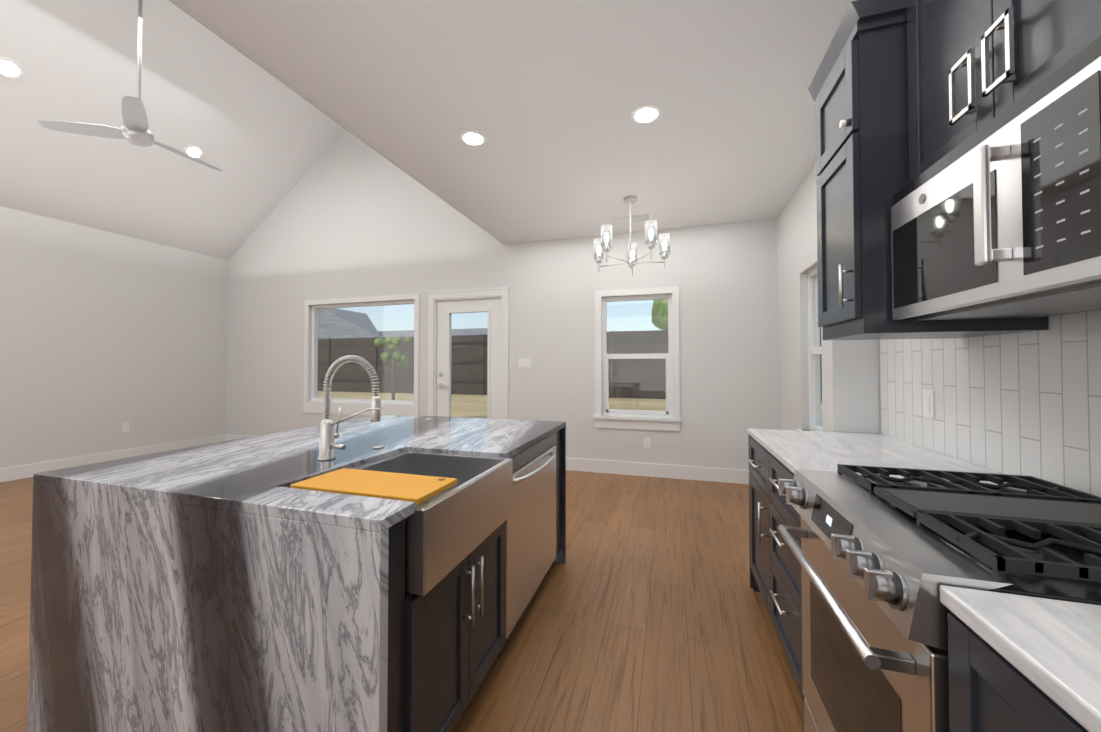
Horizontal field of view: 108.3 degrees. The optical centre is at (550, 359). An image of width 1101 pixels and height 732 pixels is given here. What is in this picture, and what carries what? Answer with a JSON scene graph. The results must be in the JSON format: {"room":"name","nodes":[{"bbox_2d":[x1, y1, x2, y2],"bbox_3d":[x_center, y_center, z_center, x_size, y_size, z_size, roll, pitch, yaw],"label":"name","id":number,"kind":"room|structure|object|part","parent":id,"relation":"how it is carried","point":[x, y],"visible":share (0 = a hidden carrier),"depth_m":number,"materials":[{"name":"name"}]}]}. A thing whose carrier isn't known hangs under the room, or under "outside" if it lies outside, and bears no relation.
{"room":"kitchen","nodes":[
{"label":"kitchen","id":0,"kind":"room"},
{"bbox_2d":[0,206,227,468],"bbox_3d":[-6.684,-0.199,2.623,0.150,3.050,8.420,0,-1,17],"label":"wall","id":1,"kind":"structure","parent":0,"point":[104,335],"depth_m":5.18,"materials":[{"name":"white paint"}]},
{"bbox_2d":[0,434,224,482],"bbox_3d":[-6.605,1.251,2.575,0.015,0.150,8.420,0,-1,17],"label":"baseboard","id":2,"kind":"structure","parent":1,"relation":"attached to","point":[17,472],"depth_m":5.10,"materials":[{"name":"white"}]},
{"bbox_2d":[122,423,128,431],"bbox_3d":[-5.760,0.924,5.394,0.006,0.120,0.075,0,-1,17],"label":"outlet","id":3,"kind":"object","parent":1,"relation":"attached to","point":[125,427],"visible":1,"depth_m":5.39,"materials":[{"name":"white plastic"}]},
{"bbox_2d":[0,0,344,259],"bbox_3d":[-5.437,-2.713,2.290,2.575,1.966,8.420,0,-1,17],"label":"ceiling","id":4,"kind":"structure","parent":0,"point":[261,138],"depth_m":4.60,"materials":[{"name":"white paint"}]},
{"bbox_2d":[0,57,23,78],"bbox_3d":[-4.972,-2.665,3.643,0.157,0.120,0.190,0,-1,17],"label":"recessed light","id":5,"kind":"object","parent":4,"relation":"in","point":[10,69],"visible":1,"depth_m":3.65,"materials":[{"name":"white plastic"}]},
{"bbox_2d":[37,0,222,171],"bbox_3d":[-3.655,-2.751,3.736,1.225,1.641,1.061,0,-1,17],"label":"ceiling fan","id":6,"kind":"object","parent":4,"relation":"hanging from","point":[133,129],"visible":1,"depth_m":3.49,"materials":[{"name":"silver metal"}]},
{"bbox_2d":[184,145,203,157],"bbox_3d":[-4.541,-2.640,5.069,0.157,0.120,0.190,0,-1,17],"label":"recessed light","id":7,"kind":"object","parent":4,"relation":"in","point":[194,151],"visible":0.83,"depth_m":5.06,"materials":[{"name":"white plastic"}]},
{"bbox_2d":[169,0,494,237],"bbox_3d":[-1.817,-1.577,1.176,0.002,0.024,8.420,0,-1,17],"label":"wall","id":8,"kind":"structure","parent":0,"point":[169,0],"depth_m":2.29,"materials":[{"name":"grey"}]},
{"bbox_2d":[315,304,487,417],"bbox_3d":[-2.239,0.033,5.745,2.962,1.654,0.036,0,-1,17],"label":"window glass","id":9,"kind":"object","parent":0,"point":[404,304],"depth_m":5.79,"materials":[{"name":"grey"}]},
{"bbox_3d":[-2.786,-0.097,5.929,1.810,1.390,0.006,0,-1,17],"label":"window glass","id":10,"kind":"part","parent":9,"relation":"part of","materials":[{"name":"clear glass"}]},
{"bbox_3d":[-1.480,0.288,5.440,0.148,0.217,0.061,0,-1,17],"label":"door handle","id":11,"kind":"part","parent":9,"relation":"part of","materials":[{"name":"silver metal"}]},
{"bbox_3d":[-1.100,0.111,5.384,0.574,1.487,0.006,0,-1,17],"label":"door glass","id":12,"kind":"part","parent":9,"relation":"part of","materials":[{"name":"clear glass"}]},
{"bbox_2d":[0,470,803,731],"bbox_3d":[-2.697,1.335,1.392,8.480,0.060,8.720,0,-1,17],"label":"floor","id":13,"kind":"structure","parent":0,"point":[647,611],"depth_m":1.94,"materials":[{"name":"brown wood"}]},
{"bbox_2d":[28,355,565,731],"bbox_3d":[-0.809,0.653,1.977,1.463,1.325,1.750,0,-1,17],"label":"kitchen island","id":14,"kind":"object","parent":13,"relation":"on","point":[376,571],"visible":1,"depth_m":1.19,"materials":[{"name":"stone"}]},
{"bbox_2d":[317,355,382,460],"bbox_3d":[-0.771,0.188,1.552,0.290,0.410,0.088,0,-1,17],"label":"faucet","id":15,"kind":"object","parent":14,"relation":"on","point":[327,445],"depth_m":1.55,"materials":[{"name":"silver metal"}]},
{"bbox_2d":[350,451,512,595],"bbox_3d":[-0.497,0.525,1.435,0.525,0.232,0.620,0,-1,17],"label":"sink","id":16,"kind":"object","parent":14,"relation":"in","point":[444,526],"depth_m":1.32,"materials":[{"name":"silver metal"}]},
{"bbox_3d":[-0.334,0.915,1.215,0.020,0.523,0.316,0,-1,17],"label":"door","id":17,"kind":"part","parent":14,"relation":"part of","materials":[{"name":"grey paint"}]},
{"bbox_3d":[-0.271,0.789,1.331,0.036,0.200,0.012,0,-1,17],"label":"handle","id":18,"kind":"part","parent":14,"relation":"part of","materials":[{"name":"silver metal"}]},
{"bbox_3d":[-0.252,0.790,1.394,0.036,0.200,0.012,0,-1,17],"label":"handle","id":19,"kind":"part","parent":14,"relation":"part of","materials":[{"name":"silver metal"}]},
{"bbox_3d":[-0.242,0.921,1.522,0.020,0.523,0.316,0,-1,17],"label":"door","id":20,"kind":"part","parent":14,"relation":"part of","materials":[{"name":"grey paint"}]},
{"bbox_2d":[497,432,555,657],"bbox_3d":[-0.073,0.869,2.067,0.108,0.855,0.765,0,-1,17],"label":"dishwasher","id":21,"kind":"object","parent":14,"relation":"in","point":[531,527],"depth_m":1.98,"materials":[{"name":"silver metal"}]},
{"bbox_2d":[747,432,762,597],"bbox_3d":[1.400,0.873,1.988,0.653,0.885,0.513,0,-1,17],"label":"base cabinet","id":22,"kind":"object","parent":13,"relation":"on","point":[755,450],"depth_m":2.17,"materials":[{"name":"grey paint"}]},
{"bbox_3d":[1.066,0.547,2.080,0.036,0.012,0.180,0,-1,17],"label":"handle","id":23,"kind":"part","parent":22,"relation":"part of","materials":[{"name":"silver metal"}]},
{"bbox_3d":[1.093,0.547,2.072,0.020,0.210,0.480,0,-1,17],"label":"drawer","id":24,"kind":"part","parent":22,"relation":"part of","materials":[{"name":"grey paint"}]},
{"bbox_3d":[1.093,0.927,2.066,0.020,0.540,0.480,0,-1,17],"label":"door","id":25,"kind":"part","parent":22,"relation":"part of","materials":[{"name":"grey paint"}]},
{"bbox_3d":[1.015,0.779,1.909,0.036,0.180,0.012,0,-1,17],"label":"door handle","id":26,"kind":"part","parent":22,"relation":"part of","materials":[{"name":"silver metal"}]},
{"bbox_2d":[763,448,794,677],"bbox_3d":[1.262,0.865,1.532,0.653,0.885,0.555,0,-1,17],"label":"base cabinet","id":27,"kind":"object","parent":13,"relation":"on","point":[778,480],"depth_m":1.66,"materials":[{"name":"grey paint"}]},
{"bbox_3d":[0.924,0.509,1.612,0.036,0.012,0.170,0,-1,17],"label":"handle","id":28,"kind":"part","parent":27,"relation":"part of","materials":[{"name":"silver metal"}]},
{"bbox_3d":[0.924,0.724,1.608,0.036,0.012,0.170,0,-1,17],"label":"handle","id":29,"kind":"part","parent":27,"relation":"part of","materials":[{"name":"silver metal"}]},
{"bbox_3d":[0.924,0.984,1.604,0.036,0.012,0.170,0,-1,17],"label":"handle","id":30,"kind":"part","parent":27,"relation":"part of","materials":[{"name":"silver metal"}]},
{"bbox_3d":[0.951,0.539,1.603,0.020,0.210,0.490,0,-1,17],"label":"drawer","id":31,"kind":"part","parent":27,"relation":"part of","materials":[{"name":"grey paint"}]},
{"bbox_3d":[0.951,0.776,1.599,0.020,0.255,0.490,0,-1,17],"label":"drawer","id":32,"kind":"part","parent":27,"relation":"part of","materials":[{"name":"grey paint"}]},
{"bbox_3d":[0.951,1.049,1.594,0.020,0.280,0.490,0,-1,17],"label":"drawer","id":33,"kind":"part","parent":27,"relation":"part of","materials":[{"name":"grey paint"}]},
{"bbox_2d":[747,428,1058,491],"bbox_3d":[1.325,0.411,1.758,0.658,0.030,1.022,0,-1,17],"label":"countertop","id":34,"kind":"structure","parent":27,"relation":"on","point":[860,456],"depth_m":1.54,"materials":[{"name":"white stone"}]},
{"bbox_2d":[795,472,1100,731],"bbox_3d":[1.068,0.849,0.915,0.666,0.895,0.720,0,-1,17],"label":"range","id":35,"kind":"object","parent":13,"relation":"on","point":[900,585],"depth_m":0.85,"materials":[{"name":"grey metal"}]},
{"bbox_2d":[935,596,1098,731],"bbox_3d":[0.885,0.843,0.287,0.653,0.885,0.568,0,-1,17],"label":"base cabinet","id":36,"kind":"object","parent":13,"relation":"on","point":[982,688],"depth_m":0.58,"materials":[{"name":"grey paint"}]},
{"bbox_2d":[935,580,1100,731],"bbox_3d":[0.494,0.364,-0.992,0.658,0.030,3.272,0,-1,17],"label":"countertop","id":37,"kind":"structure","parent":36,"relation":"on","point":[1057,639],"depth_m":0.55,"materials":[{"name":"white stone"}]},
{"bbox_3d":[0.582,0.518,0.383,0.020,0.210,0.560,0,-1,17],"label":"drawer","id":38,"kind":"part","parent":36,"relation":"part of","materials":[{"name":"grey paint"}]},
{"bbox_2d":[226,129,778,469],"bbox_3d":[-1.458,-1.092,5.536,8.480,4.936,0.150,0,-1,17],"label":"wall","id":39,"kind":"structure","parent":0,"point":[723,277],"depth_m":5.12,"materials":[{"name":"white paint"}]},
{"bbox_2d":[225,434,252,440],"bbox_3d":[-3.549,1.310,6.040,3.860,0.150,0.015,0,-1,17],"label":"baseboard","id":40,"kind":"structure","parent":39,"relation":"attached to","point":[228,437],"depth_m":6.53,"materials":[{"name":"white"}]},
{"bbox_2d":[303,293,419,415],"bbox_3d":[-2.795,-0.047,5.897,2.050,1.730,0.138,0,-1,17],"label":"window","id":41,"kind":"structure","parent":39,"relation":"in","point":[396,407],"depth_m":5.89,"materials":[{"name":"white plastic"}]},
{"bbox_2d":[427,287,509,418],"bbox_3d":[-1.097,0.219,5.392,1.220,2.310,0.174,0,-1,17],"label":"back door","id":42,"kind":"structure","parent":39,"relation":"in","point":[443,306],"depth_m":5.36,"materials":[{"name":"white wood"}]},
{"bbox_2d":[518,358,530,366],"bbox_3d":[-0.332,0.044,5.093,0.170,0.120,0.009,0,-1,17],"label":"switch plate","id":43,"kind":"object","parent":39,"relation":"attached to","point":[524,362],"visible":1,"depth_m":5.09,"materials":[{"name":"white plastic"}]},
{"bbox_2d":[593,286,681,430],"bbox_3d":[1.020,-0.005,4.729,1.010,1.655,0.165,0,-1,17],"label":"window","id":44,"kind":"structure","parent":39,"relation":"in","point":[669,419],"depth_m":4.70,"materials":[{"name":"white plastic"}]},
{"bbox_2d":[644,437,649,447],"bbox_3d":[1.123,0.971,4.637,0.075,0.120,0.008,0,-1,17],"label":"outlet","id":45,"kind":"object","parent":39,"relation":"attached to","point":[646,439],"depth_m":4.63,"materials":[{"name":"white plastic"}]},
{"bbox_2d":[566,458,748,483],"bbox_3d":[0.950,1.287,4.681,3.100,0.150,0.015,0,-1,17],"label":"baseboard","id":46,"kind":"structure","parent":39,"relation":"attached to","point":[738,476],"depth_m":4.58,"materials":[{"name":"white"}]},
{"bbox_2d":[176,0,855,243],"bbox_3d":[-0.218,-1.637,0.694,3.300,0.120,8.420,0,-1,17],"label":"ceiling","id":47,"kind":"structure","parent":0,"point":[546,98],"depth_m":2.32,"materials":[{"name":"white paint"}]},
{"bbox_2d":[170,0,505,244],"bbox_3d":[-1.807,-1.682,1.175,0.020,0.234,8.420,0,-1,17],"label":"fascia","id":48,"kind":"object","parent":47,"relation":"attached to","point":[190,13],"visible":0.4,"depth_m":2.31,"materials":[{"name":"white paint"}]},
{"bbox_2d":[459,130,486,145],"bbox_3d":[-0.539,-1.538,2.774,0.190,0.010,0.190,0,-1,17],"label":"recessed light","id":49,"kind":"object","parent":47,"relation":"in","point":[472,138],"visible":1,"depth_m":2.77,"materials":[{"name":"white plastic"}]},
{"bbox_2d":[594,196,669,274],"bbox_3d":[0.762,-1.194,3.804,0.727,0.660,0.703,0,-1,17],"label":"chandelier","id":50,"kind":"object","parent":47,"relation":"hanging from","point":[631,255],"visible":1,"depth_m":3.75,"materials":[{"name":"silver metal"}]},
{"bbox_3d":[0.762,-1.089,3.802,0.727,0.200,0.703,0,-1,17],"label":"lamp shade","id":51,"kind":"part","parent":50,"relation":"part of","materials":[{"name":"clear glass"}]},
{"bbox_2d":[616,214,651,222],"bbox_3d":[0.897,-1.509,4.277,0.360,0.012,0.170,0,-1,17],"label":"ceiling vent","id":52,"kind":"object","parent":47,"relation":"in","point":[635,218],"visible":0.98,"depth_m":4.26,"materials":[{"name":"white metal"}]},
{"bbox_2d":[631,105,661,123],"bbox_3d":[0.604,-1.543,2.512,0.190,0.010,0.190,0,-1,17],"label":"recessed light","id":53,"kind":"object","parent":47,"relation":"in","point":[645,114],"visible":1,"depth_m":2.50,"materials":[{"name":"white plastic"}]},
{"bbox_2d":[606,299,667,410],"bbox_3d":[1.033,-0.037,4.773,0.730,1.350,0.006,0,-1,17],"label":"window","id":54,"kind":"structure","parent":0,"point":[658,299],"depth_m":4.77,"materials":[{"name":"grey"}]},
{"bbox_3d":[1.034,-0.037,4.773,0.730,1.350,0.006,0,-1,17],"label":"window glass","id":55,"kind":"part","parent":54,"relation":"part of","materials":[{"name":"clear glass"}]},
{"bbox_2d":[813,276,821,427],"bbox_3d":[2.166,-0.076,3.049,0.006,1.290,0.830,0,-1,17],"label":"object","id":56,"kind":"structure","parent":0,"point":[815,276],"depth_m":3.38,"materials":[{"name":"grey"}]},
{"bbox_3d":[2.166,-0.076,3.049,0.006,1.290,0.830,0,-1,17],"label":"window glass","id":57,"kind":"part","parent":56,"relation":"part of","materials":[{"name":"clear glass"}]},
{"bbox_2d":[821,327,879,433],"bbox_3d":[1.717,-0.115,2.283,0.230,2.870,0.168,0,-1,17],"label":"wall","id":58,"kind":"structure","parent":0,"point":[850,387],"depth_m":2.21,"materials":[{"name":"white paint"}]},
{"bbox_2d":[879,345,880,433],"bbox_3d":[1.796,-0.239,2.173,0.010,1.285,0.008,0,-1,17],"label":"trim","id":59,"kind":"structure","parent":58,"relation":"attached to","point":[879,386],"depth_m":2.17,"materials":[{"name":"silver metal"}]},
{"bbox_2d":[777,164,1100,496],"bbox_3d":[1.284,-0.240,0.215,0.161,3.050,8.420,0,-1,17],"label":"wall","id":60,"kind":"structure","parent":0,"point":[1021,404],"depth_m":1.47,"materials":[{"name":"grey tile"}]},
{"bbox_2d":[797,267,821,430],"bbox_3d":[2.125,-0.064,3.061,0.160,1.405,0.980,0,-1,17],"label":"window","id":61,"kind":"structure","parent":60,"relation":"in","point":[813,352],"depth_m":3.44,"materials":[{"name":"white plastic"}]},
{"bbox_2d":[923,390,934,417],"bbox_3d":[1.664,0.196,1.752,0.008,0.120,0.075,0,-1,17],"label":"outlet","id":62,"kind":"object","parent":60,"relation":"attached to","point":[929,403],"visible":1,"depth_m":1.74,"materials":[{"name":"white plastic"}]},
{"bbox_2d":[808,0,1100,339],"bbox_3d":[1.202,-0.705,1.136,0.524,1.230,1.120,0,-1,17],"label":"upper cabinet","id":63,"kind":"object","parent":60,"relation":"attached to","point":[958,160],"visible":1,"depth_m":1.05,"materials":[{"name":"grey paint"}]},
{"bbox_3d":[1.093,-0.938,1.529,0.020,0.310,0.354,0,-1,17],"label":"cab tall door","id":64,"kind":"part","parent":63,"relation":"part of","materials":[{"name":"grey paint"}]},
{"bbox_3d":[1.093,-0.453,1.521,0.020,0.630,0.354,0,-1,17],"label":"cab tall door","id":65,"kind":"part","parent":63,"relation":"part of","materials":[{"name":"grey paint"}]},
{"bbox_3d":[1.029,-0.825,1.391,0.025,0.024,0.024,0,-1,17],"label":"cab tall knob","id":66,"kind":"part","parent":63,"relation":"part of","materials":[{"name":"silver metal"}]},
{"bbox_3d":[1.024,-0.255,1.383,0.036,0.150,0.012,0,-1,17],"label":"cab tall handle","id":67,"kind":"part","parent":63,"relation":"part of","materials":[{"name":"silver metal"}]},
{"bbox_3d":[1.310,-1.149,1.467,0.503,0.090,0.438,0,-1,17],"label":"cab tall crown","id":68,"kind":"part","parent":63,"relation":"part of","materials":[{"name":"grey paint"}]},
{"bbox_3d":[1.116,-0.932,1.119,0.020,0.765,0.350,0,-1,17],"label":"cab micro door","id":69,"kind":"part","parent":63,"relation":"part of","materials":[{"name":"grey paint"}]},
{"bbox_3d":[1.056,-0.689,1.008,0.032,0.145,0.080,0,-1,17],"label":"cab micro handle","id":70,"kind":"part","parent":63,"relation":"part of","materials":[{"name":"silver metal"}]},
{"bbox_2d":[891,36,1100,320],"bbox_3d":[1.176,-0.334,0.915,0.448,0.414,0.691,0,-1,17],"label":"microwave","id":71,"kind":"object","parent":63,"relation":"in","point":[1006,223],"depth_m":0.84,"materials":[{"name":"silver metal"}]},
{"bbox_3d":[1.023,-0.691,0.897,0.032,0.145,0.080,0,-1,17],"label":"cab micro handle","id":72,"kind":"part","parent":63,"relation":"part of","materials":[{"name":"silver metal"}]},
{"bbox_3d":[1.016,-0.938,0.789,0.020,0.765,0.331,0,-1,17],"label":"cab micro door","id":73,"kind":"part","parent":63,"relation":"part of","materials":[{"name":"grey paint"}]},
{"label":"outside","id":74,"kind":"structure","parent":0,"visible":0},
{"bbox_2d":[318,308,487,338],"bbox_3d":[1.533,-1.038,6.580,61.000,5.226,33.521,0,-1,17],"label":"house","id":75,"kind":"structure","parent":74,"point":[327,333],"depth_m":24.33,"materials":[{"name":"grey"}]},
{"bbox_2d":[317,391,821,426],"bbox_3d":[-2.008,1.440,10.376,70.000,0.400,8.780,0,-1,17],"label":"lawn","id":76,"kind":"structure","parent":74,"point":[464,406],"depth_m":12.48,"materials":[{"name":"beige plant"}]},
{"bbox_2d":[392,352,394,399],"bbox_3d":[-5.223,0.610,13.233,0.110,1.700,0.110,0,-1,17],"label":"sapling","id":77,"kind":"object","parent":76,"relation":"on","point":[393,375],"depth_m":13.19,"materials":[{"name":"brown plant"}]},
{"bbox_2d":[374,336,410,366],"bbox_3d":[-5.249,-0.267,13.227,0.918,1.036,0.861,0,-1,17],"label":"sapling","id":78,"kind":"object","parent":77,"relation":"attached to","point":[405,360],"depth_m":13.13,"materials":[{"name":"green plant"}]},
{"bbox_2d":[317,327,821,402],"bbox_3d":[-4.219,0.149,3.084,70.000,2.570,23.540,0,-1,17],"label":"fence","id":79,"kind":"object","parent":76,"relation":"on","point":[338,386],"depth_m":15.02,"materials":[{"name":"brown wood"}]},
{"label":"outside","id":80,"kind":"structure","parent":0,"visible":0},
{"bbox_3d":[5.946,1.656,36.690,70.000,0.080,46.200,0,-1,17],"label":"lawn","id":81,"kind":"structure","parent":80,"visible":0},
{"bbox_3d":[7.569,-0.762,20.673,0.252,4.200,0.252,0,-1,17],"label":"tree","id":82,"kind":"object","parent":81,"relation":"on","visible":0},
{"bbox_2d":[652,299,667,329],"bbox_3d":[7.772,-3.079,20.762,4.862,5.073,5.016,0,-1,17],"label":"tree","id":83,"kind":"object","parent":82,"relation":"attached to","point":[660,312],"depth_m":19.82,"materials":[{"name":"green plant"}]}
]}

